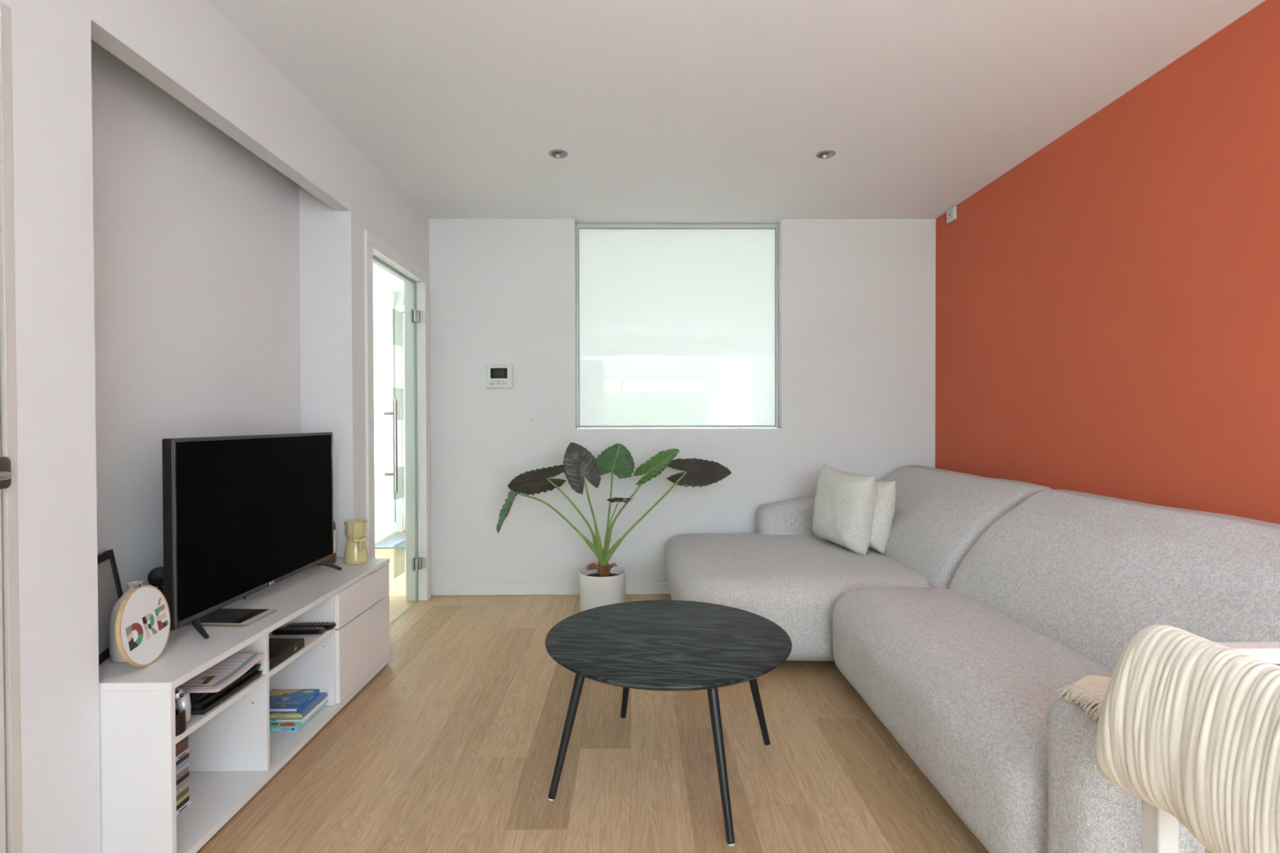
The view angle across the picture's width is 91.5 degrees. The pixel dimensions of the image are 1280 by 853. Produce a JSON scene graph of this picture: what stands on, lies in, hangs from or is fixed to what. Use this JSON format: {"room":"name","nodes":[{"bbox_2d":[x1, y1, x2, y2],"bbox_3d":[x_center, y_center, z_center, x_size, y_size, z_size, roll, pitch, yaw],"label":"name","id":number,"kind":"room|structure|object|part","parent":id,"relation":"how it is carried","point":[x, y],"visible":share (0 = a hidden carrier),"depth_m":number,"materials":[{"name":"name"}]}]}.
{"room":"living room","nodes":[
{"label":"living room","id":0,"kind":"room"},
{"bbox_2d":[0,0,431,852],"bbox_3d":[-1.506,-0.065,-1.440,0.346,2.500,11.155,0,1,-1],"label":"wall","id":1,"kind":"structure","parent":0,"point":[195,203],"depth_m":2.03,"materials":[{"name":"white paint"}]},
{"bbox_2d":[0,441,12,852],"bbox_3d":[-1.355,0.139,0.929,0.085,2.028,0.830,0,1,-1],"label":"door","id":2,"kind":"structure","parent":1,"relation":"in","point":[6,475],"depth_m":1.33,"materials":[{"name":"grey wood"}]},
{"bbox_3d":[-1.356,0.099,1.324,0.008,0.068,0.038,0,1,-1],"label":"handle plate","id":3,"kind":"part","parent":2,"relation":"part of","materials":[{"name":"silver metal"}]},
{"bbox_3d":[-1.335,0.103,1.259,0.037,0.017,0.124,0,1,-1],"label":"handle","id":4,"kind":"part","parent":2,"relation":"part of","materials":[{"name":"silver metal"}]},
{"bbox_2d":[0,0,22,852],"bbox_3d":[-1.414,0.128,0.924,0.117,2.061,0.876,0,1,-1],"label":"trim","id":5,"kind":"structure","parent":1,"relation":"attached to","point":[8,428],"depth_m":1.35,"materials":[{"name":"beige paint"}]},
{"bbox_2d":[10,0,48,852],"bbox_3d":[-1.363,-0.096,1.391,0.002,2.498,0.060,0,1,-1],"label":"trim","id":6,"kind":"structure","parent":1,"relation":"attached to","point":[24,58],"depth_m":1.39,"materials":[{"name":"white paint"}]},
{"bbox_2d":[350,141,355,520],"bbox_3d":[-1.381,-0.113,3.003,0.002,2.498,0.022,0,1,-1],"label":"trim","id":7,"kind":"structure","parent":1,"relation":"attached to","point":[351,143],"depth_m":3.00,"materials":[{"name":"white paint"}]},
{"bbox_2d":[364,229,431,600],"bbox_3d":[-1.444,0.069,3.612,0.145,2.121,0.948,0,1,-1],"label":"trim","id":8,"kind":"structure","parent":1,"relation":"attached to","point":[374,246],"depth_m":4.01,"materials":[{"name":"white"}]},
{"bbox_2d":[373,255,426,623],"bbox_3d":[-1.403,0.103,3.614,0.088,2.042,0.804,0,1,-1],"label":"door","id":9,"kind":"structure","parent":1,"relation":"in","point":[416,316],"depth_m":3.96,"materials":[{"name":"clear glass"}]},
{"bbox_3d":[-1.402,-0.074,3.485,0.052,0.017,0.017,0,1,-1],"label":"handle post","id":10,"kind":"part","parent":9,"relation":"part of","materials":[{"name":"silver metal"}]},
{"bbox_3d":[-1.401,0.266,3.488,0.052,0.017,0.017,0,1,-1],"label":"handle post","id":11,"kind":"part","parent":9,"relation":"part of","materials":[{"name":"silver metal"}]},
{"bbox_3d":[-1.369,0.106,3.487,0.023,0.520,0.023,0,1,-1],"label":"handle","id":12,"kind":"part","parent":9,"relation":"part of","materials":[{"name":"silver metal"}]},
{"bbox_3d":[-1.406,-0.704,4.005,0.038,0.072,0.004,0,1,-1],"label":"hinge plate","id":13,"kind":"part","parent":9,"relation":"part of","materials":[{"name":"silver metal"}]},
{"bbox_3d":[-1.401,0.881,4.022,0.038,0.072,0.004,0,1,-1],"label":"hinge plate","id":14,"kind":"part","parent":9,"relation":"part of","materials":[{"name":"silver metal"}]},
{"bbox_2d":[373,280,395,530],"bbox_3d":[-2.577,-0.124,4.296,0.100,2.500,4.450,0,1,-1],"label":"wall","id":15,"kind":"structure","parent":0,"point":[384,299],"depth_m":6.19,"materials":[{"name":"white paint"}]},
{"bbox_2d":[374,521,395,542],"bbox_3d":[-2.498,1.070,4.310,0.050,0.109,4.450,0,1,-1],"label":"baseboard","id":16,"kind":"structure","parent":15,"relation":"attached to","point":[381,533],"depth_m":6.18,"materials":[{"name":"white"}]},
{"bbox_2d":[395,292,405,531],"bbox_3d":[-0.261,-0.156,6.596,4.780,2.500,0.100,0,1,-1],"label":"wall","id":17,"kind":"structure","parent":0,"point":[399,296],"depth_m":6.51,"materials":[{"name":"white paint"}]},
{"bbox_2d":[394,305,405,532],"bbox_3d":[-2.020,-0.080,6.489,1.040,2.359,0.077,0,1,-1],"label":"door","id":18,"kind":"structure","parent":17,"relation":"in","point":[398,309],"depth_m":6.47,"materials":[{"name":"white"}]},
{"bbox_2d":[196,531,991,852],"bbox_3d":[-0.245,1.218,-0.189,4.900,0.100,13.800,0,1,-1],"label":"floor","id":19,"kind":"structure","parent":0,"point":[452,746],"depth_m":2.10,"materials":[{"name":"brown wood"}]},
{"bbox_2d":[98,558,390,852],"bbox_3d":[-1.397,0.892,2.284,0.433,0.503,1.415,0,1,-1],"label":"tv cabinet","id":20,"kind":"object","parent":19,"relation":"on","point":[233,753],"visible":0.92,"depth_m":1.99,"materials":[{"name":"white wood"}]},
{"bbox_2d":[97,549,123,665],"bbox_3d":[-1.528,0.508,1.768,0.063,0.274,0.260,0,1,-22],"label":"picture","id":21,"kind":"object","parent":20,"relation":"on","point":[109,588],"visible":0.28,"depth_m":1.80,"materials":[{"name":"brown wood"}]},
{"bbox_2d":[108,580,144,662],"bbox_3d":[-1.417,0.542,1.753,0.116,0.208,0.116,0,1,-1],"label":"bottle vase","id":22,"kind":"object","parent":20,"relation":"on","point":[115,655],"visible":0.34,"depth_m":1.70,"materials":[{"name":"beige ceramic"}]},
{"bbox_3d":[-1.396,0.893,1.584,0.420,0.450,0.016,0,1,-1],"label":"panel","id":23,"kind":"part","parent":20,"relation":"part of","materials":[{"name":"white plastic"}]},
{"bbox_2d":[115,581,170,666],"bbox_3d":[-1.349,0.535,1.696,0.038,0.223,0.213,0,1,-9],"label":"hoop","id":24,"kind":"object","parent":20,"relation":"on","point":[143,622],"visible":1,"depth_m":1.68,"materials":[{"name":"white fabric"}]},
{"bbox_2d":[147,566,164,595],"bbox_3d":[-1.517,0.543,1.973,0.084,0.195,0.075,0,1,-1],"label":"gadget","id":25,"kind":"object","parent":20,"relation":"on","point":[155,577],"visible":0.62,"depth_m":1.96,"materials":[{"name":"black plastic"}]},
{"bbox_3d":[-1.499,0.571,1.984,0.054,0.139,0.010,0,1,-24],"label":"leg","id":26,"kind":"part","parent":25,"relation":"part of","materials":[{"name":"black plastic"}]},
{"bbox_2d":[175,709,186,736],"bbox_3d":[-1.226,0.776,1.633,0.060,0.056,0.060,0,1,-1],"label":"stand","id":27,"kind":"object","parent":20,"relation":"on","point":[180,718],"visible":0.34,"depth_m":1.63,"materials":[{"name":"black"}]},
{"bbox_2d":[174,687,191,722],"bbox_3d":[-1.269,0.740,1.634,0.151,0.100,0.049,0,1,-24],"label":"game controller","id":28,"kind":"object","parent":27,"relation":"on","point":[183,702],"visible":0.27,"depth_m":1.65,"materials":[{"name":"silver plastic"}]},
{"bbox_2d":[176,799,191,815],"bbox_3d":[-1.430,1.110,1.734,0.211,0.012,0.218,0,1,-1],"label":"magazine","id":29,"kind":"object","parent":20,"relation":"on","point":[188,802],"visible":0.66,"depth_m":1.81,"materials":[{"name":"grey paper"}]},
{"bbox_2d":[176,795,189,811],"bbox_3d":[-1.431,1.096,1.727,0.209,0.015,0.218,0,1,-1],"label":"magazine","id":30,"kind":"object","parent":29,"relation":"on","point":[182,803],"visible":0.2,"depth_m":1.81,"materials":[{"name":"black paper"}]},
{"bbox_2d":[176,791,189,805],"bbox_3d":[-1.431,1.082,1.726,0.210,0.012,0.218,0,1,-1],"label":"magazine","id":31,"kind":"object","parent":30,"relation":"on","point":[187,794],"visible":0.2,"depth_m":1.81,"materials":[{"name":"yellow paper"}]},
{"bbox_2d":[176,786,188,801],"bbox_3d":[-1.431,1.068,1.723,0.210,0.015,0.218,0,1,-1],"label":"magazine","id":32,"kind":"object","parent":31,"relation":"on","point":[185,791],"visible":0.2,"depth_m":1.81,"materials":[{"name":"paper"}]},
{"bbox_2d":[176,781,188,795],"bbox_3d":[-1.431,1.052,1.722,0.210,0.017,0.218,0,1,-1],"label":"magazine","id":33,"kind":"object","parent":32,"relation":"on","point":[185,785],"visible":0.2,"depth_m":1.81,"materials":[{"name":"paper"}]},
{"bbox_2d":[176,776,188,790],"bbox_3d":[-1.431,1.036,1.722,0.209,0.013,0.218,0,1,-1],"label":"magazine","id":34,"kind":"object","parent":33,"relation":"on","point":[186,780],"visible":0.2,"depth_m":1.81,"materials":[{"name":"beige paper"}]},
{"bbox_2d":[176,772,189,786],"bbox_3d":[-1.430,1.023,1.724,0.211,0.012,0.218,0,1,-1],"label":"magazine","id":35,"kind":"object","parent":34,"relation":"on","point":[186,775],"visible":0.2,"depth_m":1.81,"materials":[{"name":"black paper"}]},
{"bbox_2d":[176,766,188,781],"bbox_3d":[-1.431,1.008,1.722,0.209,0.018,0.218,0,1,-1],"label":"magazine","id":36,"kind":"object","parent":35,"relation":"on","point":[185,771],"visible":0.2,"depth_m":1.81,"materials":[{"name":"paper"}]},
{"bbox_2d":[176,761,189,774],"bbox_3d":[-1.430,0.993,1.725,0.211,0.012,0.218,0,1,-1],"label":"magazine","id":37,"kind":"object","parent":36,"relation":"on","point":[187,764],"visible":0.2,"depth_m":1.81,"materials":[{"name":"beige paper"}]},
{"bbox_2d":[175,757,189,770],"bbox_3d":[-1.431,0.980,1.725,0.210,0.012,0.218,0,1,-1],"label":"magazine","id":38,"kind":"object","parent":37,"relation":"on","point":[178,766],"visible":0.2,"depth_m":1.81,"materials":[{"name":"blue paper"}]},
{"bbox_2d":[175,752,189,766],"bbox_3d":[-1.431,0.968,1.727,0.209,0.012,0.218,0,1,-1],"label":"magazine","id":39,"kind":"object","parent":38,"relation":"on","point":[187,755],"visible":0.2,"depth_m":1.81,"materials":[{"name":"black paper"}]},
{"bbox_2d":[175,747,189,762],"bbox_3d":[-1.430,0.954,1.726,0.211,0.013,0.218,0,1,-1],"label":"magazine","id":40,"kind":"object","parent":39,"relation":"on","point":[185,752],"visible":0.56,"depth_m":1.81,"materials":[{"name":"grey paper"}]},
{"bbox_2d":[175,743,187,757],"bbox_3d":[-1.431,0.939,1.722,0.209,0.016,0.218,0,1,-1],"label":"magazine","id":41,"kind":"object","parent":40,"relation":"on","point":[183,748],"visible":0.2,"depth_m":1.80,"materials":[{"name":"brown paper"}]},
{"bbox_2d":[175,737,188,751],"bbox_3d":[-1.431,0.923,1.723,0.211,0.014,0.218,0,1,-1],"label":"magazine","id":42,"kind":"object","parent":41,"relation":"on","point":[184,743],"visible":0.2,"depth_m":1.80,"materials":[{"name":"brown paper"}]},
{"bbox_2d":[175,735,188,746],"bbox_3d":[-1.431,0.909,1.722,0.210,0.014,0.218,0,1,-1],"label":"magazine","id":43,"kind":"object","parent":42,"relation":"on","point":[186,737],"visible":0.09,"depth_m":1.81,"materials":[{"name":"paper"}]},
{"bbox_2d":[175,661,262,715],"bbox_3d":[-1.346,0.770,1.847,0.284,0.063,0.300,0,1,-1],"label":"console","id":44,"kind":"object","parent":20,"relation":"on","point":[202,704],"visible":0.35,"depth_m":1.79,"materials":[{"name":"black plastic"}]},
{"bbox_2d":[177,653,264,693],"bbox_3d":[-1.296,0.722,1.832,0.262,0.027,0.242,0,1,-1],"label":"planner","id":45,"kind":"object","parent":44,"relation":"on","point":[218,677],"visible":0.48,"depth_m":1.82,"materials":[{"name":"beige paper"}]},
{"bbox_2d":[175,674,266,744],"bbox_3d":[-1.403,0.812,1.800,0.399,0.018,0.418,0,1,-1],"label":"shelf","id":46,"kind":"object","parent":20,"relation":"attached to","point":[195,722],"depth_m":1.77,"materials":[{"name":"white wood"}]},
{"bbox_2d":[186,608,276,626],"bbox_3d":[-1.383,0.638,2.090,0.240,0.008,0.170,0,1,3],"label":"tablet computer","id":47,"kind":"object","parent":20,"relation":"on","point":[222,616],"visible":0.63,"depth_m":2.08,"materials":[{"name":"black glass"}]},
{"bbox_2d":[161,431,342,639],"bbox_3d":[-1.404,0.335,2.313,0.182,0.608,0.967,0,1,-1],"label":"television","id":48,"kind":"object","parent":20,"relation":"on","point":[244,515],"visible":0.98,"depth_m":2.14,"materials":[{"name":"black plastic"}]},
{"bbox_2d":[268,638,304,670],"bbox_3d":[-1.313,0.781,2.140,0.216,0.036,0.210,0,1,-1],"label":"box","id":49,"kind":"object","parent":20,"relation":"on","point":[279,649],"visible":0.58,"depth_m":2.16,"materials":[{"name":"black plastic"}]},
{"bbox_2d":[269,704,325,732],"bbox_3d":[-1.363,1.100,2.368,0.238,0.018,0.208,0,1,-1],"label":"picture book","id":50,"kind":"object","parent":20,"relation":"on","point":[272,729],"visible":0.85,"depth_m":2.27,"materials":[{"name":"teal paper"}]},
{"bbox_2d":[269,694,328,726],"bbox_3d":[-1.353,1.078,2.367,0.238,0.024,0.206,0,1,-1],"label":"picture book","id":51,"kind":"object","parent":50,"relation":"on","point":[273,722],"visible":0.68,"depth_m":2.27,"materials":[{"name":"teal paper"}]},
{"bbox_2d":[269,692,328,717],"bbox_3d":[-1.350,1.060,2.375,0.226,0.009,0.190,0,1,-1],"label":"picture book","id":52,"kind":"object","parent":51,"relation":"on","point":[320,696],"visible":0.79,"depth_m":2.32,"materials":[{"name":"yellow paper"}]},
{"bbox_2d":[269,688,319,712],"bbox_3d":[-1.361,1.048,2.386,0.184,0.015,0.166,0,1,-1],"label":"picture book","id":53,"kind":"object","parent":52,"relation":"on","point":[281,700],"visible":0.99,"depth_m":2.38,"materials":[{"name":"blue paper"}]},
{"bbox_2d":[269,688,313,700],"bbox_3d":[-1.366,1.041,2.418,0.174,0.001,0.100,0,1,-1],"label":"print","id":54,"kind":"object","parent":53,"relation":"on","point":[275,694],"depth_m":2.42,"materials":[{"name":"blue paper"}]},
{"bbox_2d":[276,693,306,701],"bbox_3d":[-1.338,1.041,2.398,0.096,0.001,0.064,0,1,-1],"label":"print","id":55,"kind":"object","parent":53,"relation":"on","point":[282,696],"depth_m":2.40,"materials":[{"name":"blue paper"}]},
{"bbox_2d":[271,626,325,635],"bbox_3d":[-1.310,0.785,2.394,0.188,0.021,0.044,0,1,-3],"label":"remote control","id":56,"kind":"object","parent":20,"relation":"on","point":[313,630],"visible":0.99,"depth_m":2.38,"materials":[{"name":"black plastic"}]},
{"bbox_2d":[268,627,334,677],"bbox_3d":[-1.407,0.807,2.247,0.399,0.018,0.445,0,1,-1],"label":"shelf","id":57,"kind":"object","parent":20,"relation":"attached to","point":[310,640],"depth_m":2.32,"materials":[{"name":"white wood"}]},
{"bbox_2d":[284,622,336,630],"bbox_3d":[-1.291,0.783,2.442,0.186,0.022,0.044,0,1,-4],"label":"remote control","id":58,"kind":"object","parent":20,"relation":"on","point":[328,626],"visible":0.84,"depth_m":2.43,"materials":[{"name":"black plastic"}]},
{"bbox_2d":[318,520,336,564],"bbox_3d":[-1.455,0.475,2.885,0.089,0.317,0.089,0,1,-1],"label":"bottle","id":59,"kind":"object","parent":20,"relation":"on","point":[333,560],"visible":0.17,"depth_m":2.88,"materials":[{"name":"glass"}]},
{"bbox_2d":[343,519,368,564],"bbox_3d":[-1.317,0.535,2.895,0.113,0.196,0.103,0,1,25],"label":"vase","id":60,"kind":"object","parent":20,"relation":"on","point":[355,553],"visible":1,"depth_m":2.86,"materials":[{"name":"yellow ceramic"}]},
{"bbox_3d":[-1.208,0.956,2.736,0.018,0.293,0.509,0,1,-1],"label":"drawer","id":61,"kind":"part","parent":20,"relation":"part of","materials":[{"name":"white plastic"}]},
{"bbox_3d":[-1.208,0.731,2.734,0.018,0.144,0.509,0,1,-1],"label":"drawer","id":62,"kind":"part","parent":20,"relation":"part of","materials":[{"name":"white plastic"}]},
{"bbox_3d":[-1.193,0.813,2.797,0.014,0.005,0.062,0,1,-1],"label":"handle","id":63,"kind":"part","parent":20,"relation":"part of","materials":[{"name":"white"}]},
{"bbox_2d":[374,533,405,547],"bbox_3d":[-1.946,1.099,6.012,1.070,0.010,0.680,0,1,-1],"label":"door mat","id":64,"kind":"object","parent":19,"relation":"on","point":[397,540],"visible":0.19,"depth_m":5.89,"materials":[{"name":"white"}]},
{"bbox_2d":[496,442,731,612],"bbox_3d":[-0.146,0.608,3.744,1.389,1.033,0.352,0,1,-1],"label":"potted plant","id":65,"kind":"object","parent":19,"relation":"on","point":[602,584],"visible":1,"depth_m":3.73,"materials":[{"name":"green plant"}]},
{"bbox_3d":[-0.228,1.000,3.774,0.283,0.248,0.283,0,1,-1],"label":"flower pot","id":66,"kind":"part","parent":65,"relation":"part of","materials":[{"name":"white ceramic"}]},
{"bbox_2d":[544,600,791,846],"bbox_3d":[0.091,0.917,2.069,0.803,0.454,0.803,0,1,-1],"label":"coffee table","id":67,"kind":"object","parent":19,"relation":"on","point":[651,645],"visible":1,"depth_m":1.94,"materials":[{"name":"black wood"}]},
{"bbox_3d":[-0.217,0.926,1.933,0.137,0.432,0.033,0,1,-26],"label":"leg","id":68,"kind":"part","parent":67,"relation":"part of","materials":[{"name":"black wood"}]},
{"bbox_3d":[-0.045,0.920,2.378,0.033,0.432,0.137,0,1,-26],"label":"leg","id":69,"kind":"part","parent":67,"relation":"part of","materials":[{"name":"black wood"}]},
{"bbox_3d":[0.228,0.926,1.760,0.033,0.432,0.137,0,1,-26],"label":"leg","id":70,"kind":"part","parent":67,"relation":"part of","materials":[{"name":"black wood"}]},
{"bbox_3d":[0.400,0.921,2.206,0.137,0.432,0.033,0,1,-26],"label":"leg","id":71,"kind":"part","parent":67,"relation":"part of","materials":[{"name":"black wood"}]},
{"bbox_2d":[664,466,1279,852],"bbox_3d":[1.073,0.700,2.651,1.812,0.864,2.998,0,1,-1],"label":"sofa","id":72,"kind":"object","parent":19,"relation":"on","point":[986,598],"visible":0.82,"depth_m":2.00,"materials":[{"name":"grey fabric"}]},
{"bbox_3d":[1.169,0.609,4.032,0.821,0.383,0.231,0,1,-1],"label":"armrest","id":73,"kind":"part","parent":72,"relation":"part of","materials":[{"name":"grey fabric"}]},
{"bbox_3d":[0.814,0.878,3.460,1.307,0.418,1.323,0,1,-1],"label":"chaise seat","id":74,"kind":"part","parent":72,"relation":"part of","materials":[{"name":"grey fabric"}]},
{"bbox_2d":[812,464,876,555],"bbox_3d":[1.144,0.461,3.508,0.216,0.466,0.474,0,1,-15],"label":"cushion","id":75,"kind":"object","parent":72,"relation":"on","point":[844,504],"visible":1,"depth_m":3.37,"materials":[{"name":"beige fabric"}]},
{"bbox_2d":[868,480,896,555],"bbox_3d":[1.273,0.483,3.539,0.202,0.409,0.434,0,1,-18],"label":"cushion","id":76,"kind":"object","parent":72,"relation":"on","point":[885,501],"visible":0.37,"depth_m":3.36,"materials":[{"name":"beige fabric"}]},
{"bbox_3d":[1.638,0.668,3.439,0.653,0.820,1.381,0,1,-1],"label":"backrest","id":77,"kind":"part","parent":72,"relation":"part of","materials":[{"name":"grey fabric"}]},
{"bbox_2d":[831,586,1113,852],"bbox_3d":[1.131,0.890,2.064,0.622,0.422,1.448,0,1,-1],"label":"seat cushion","id":78,"kind":"object","parent":72,"relation":"on","point":[966,684],"depth_m":1.81,"materials":[{"name":"grey fabric"}]},
{"bbox_3d":[1.654,0.685,1.953,0.654,0.819,1.581,0,1,-1],"label":"backrest","id":79,"kind":"part","parent":72,"relation":"part of","materials":[{"name":"grey fabric"}]},
{"bbox_3d":[1.416,0.825,1.260,1.132,0.568,0.202,0,1,-1],"label":"armrest","id":80,"kind":"part","parent":72,"relation":"part of","materials":[{"name":"grey fabric"}]},
{"bbox_2d":[1141,641,1279,852],"bbox_3d":[1.250,0.753,0.587,0.812,0.804,0.930,0,1,-1],"label":"chair","id":81,"kind":"object","parent":19,"relation":"on","point":[1160,828],"visible":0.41,"depth_m":1.01,"materials":[{"name":"white paint"}]},
{"bbox_3d":[0.858,0.761,1.030,0.034,0.780,0.036,0,1,-1],"label":"post","id":82,"kind":"part","parent":81,"relation":"part of","materials":[{"name":"white paint"}]},
{"bbox_2d":[1056,624,1279,852],"bbox_3d":[0.880,0.470,0.883,0.229,0.287,0.911,0,1,6],"label":"blanket","id":83,"kind":"object","parent":81,"relation":"hanging from","point":[1188,724],"visible":1,"depth_m":0.91,"materials":[{"name":"beige fabric"}]},
{"bbox_3d":[1.244,0.359,0.992,0.812,0.024,0.034,0,1,-1],"label":"rail","id":84,"kind":"part","parent":81,"relation":"part of","materials":[{"name":"beige fabric"}]},
{"bbox_2d":[429,218,935,595],"bbox_3d":[0.284,-0.131,4.227,3.586,2.500,0.140,0,1,-1],"label":"wall","id":85,"kind":"structure","parent":0,"point":[856,297],"depth_m":4.16,"materials":[{"name":"white paint"}]},
{"bbox_2d":[485,364,512,388],"bbox_3d":[-0.932,-0.332,4.130,0.174,0.156,0.023,0,1,-1],"label":"intercom","id":86,"kind":"object","parent":85,"relation":"attached to","point":[497,376],"visible":1,"depth_m":4.12,"materials":[{"name":"white plastic"}]},
{"bbox_2d":[433,582,670,595],"bbox_3d":[0.304,1.081,4.164,3.355,0.074,0.013,0,1,-1],"label":"baseboard","id":87,"kind":"structure","parent":85,"relation":"attached to","point":[442,589],"depth_m":4.15,"materials":[{"name":"white wood"}]},
{"bbox_2d":[576,223,777,428],"bbox_3d":[0.255,-0.684,4.262,1.375,1.392,0.038,0,1,-1],"label":"window","id":88,"kind":"structure","parent":85,"relation":"in","point":[677,324],"depth_m":4.25,"materials":[{"name":"white glass"}]},
{"bbox_2d":[207,0,1265,292],"bbox_3d":[-0.252,-1.381,-0.218,4.900,0.100,13.800,0,1,-1],"label":"ceiling","id":89,"kind":"structure","parent":0,"point":[661,111],"depth_m":2.52,"materials":[{"name":"white paint"}]},
{"bbox_2d":[548,149,568,158],"bbox_3d":[-0.409,-1.395,3.124,0.097,0.064,0.097,0,1,-1],"label":"recessed light","id":90,"kind":"object","parent":89,"relation":"in","point":[557,153],"visible":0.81,"depth_m":3.14,"materials":[{"name":"grey metal"}]},
{"bbox_2d":[815,150,835,158],"bbox_3d":[0.934,-1.399,3.138,0.097,0.064,0.097,0,1,-1],"label":"recessed light","id":91,"kind":"object","parent":89,"relation":"in","point":[825,153],"visible":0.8,"depth_m":3.15,"materials":[{"name":"grey metal"}]},
{"bbox_2d":[935,0,1279,525],"bbox_3d":[2.049,-0.114,2.199,0.100,2.500,3.955,0,1,-1],"label":"wall","id":92,"kind":"structure","parent":0,"point":[1108,304],"depth_m":2.50,"materials":[{"name":"paint"}]},
{"bbox_2d":[946,206,956,223],"bbox_3d":[1.967,-1.337,3.937,0.020,0.080,0.095,0,1,-1],"label":"sensor","id":93,"kind":"object","parent":92,"relation":"attached to","point":[951,213],"visible":1,"depth_m":3.92,"materials":[{"name":"white plastic"}]}
]}

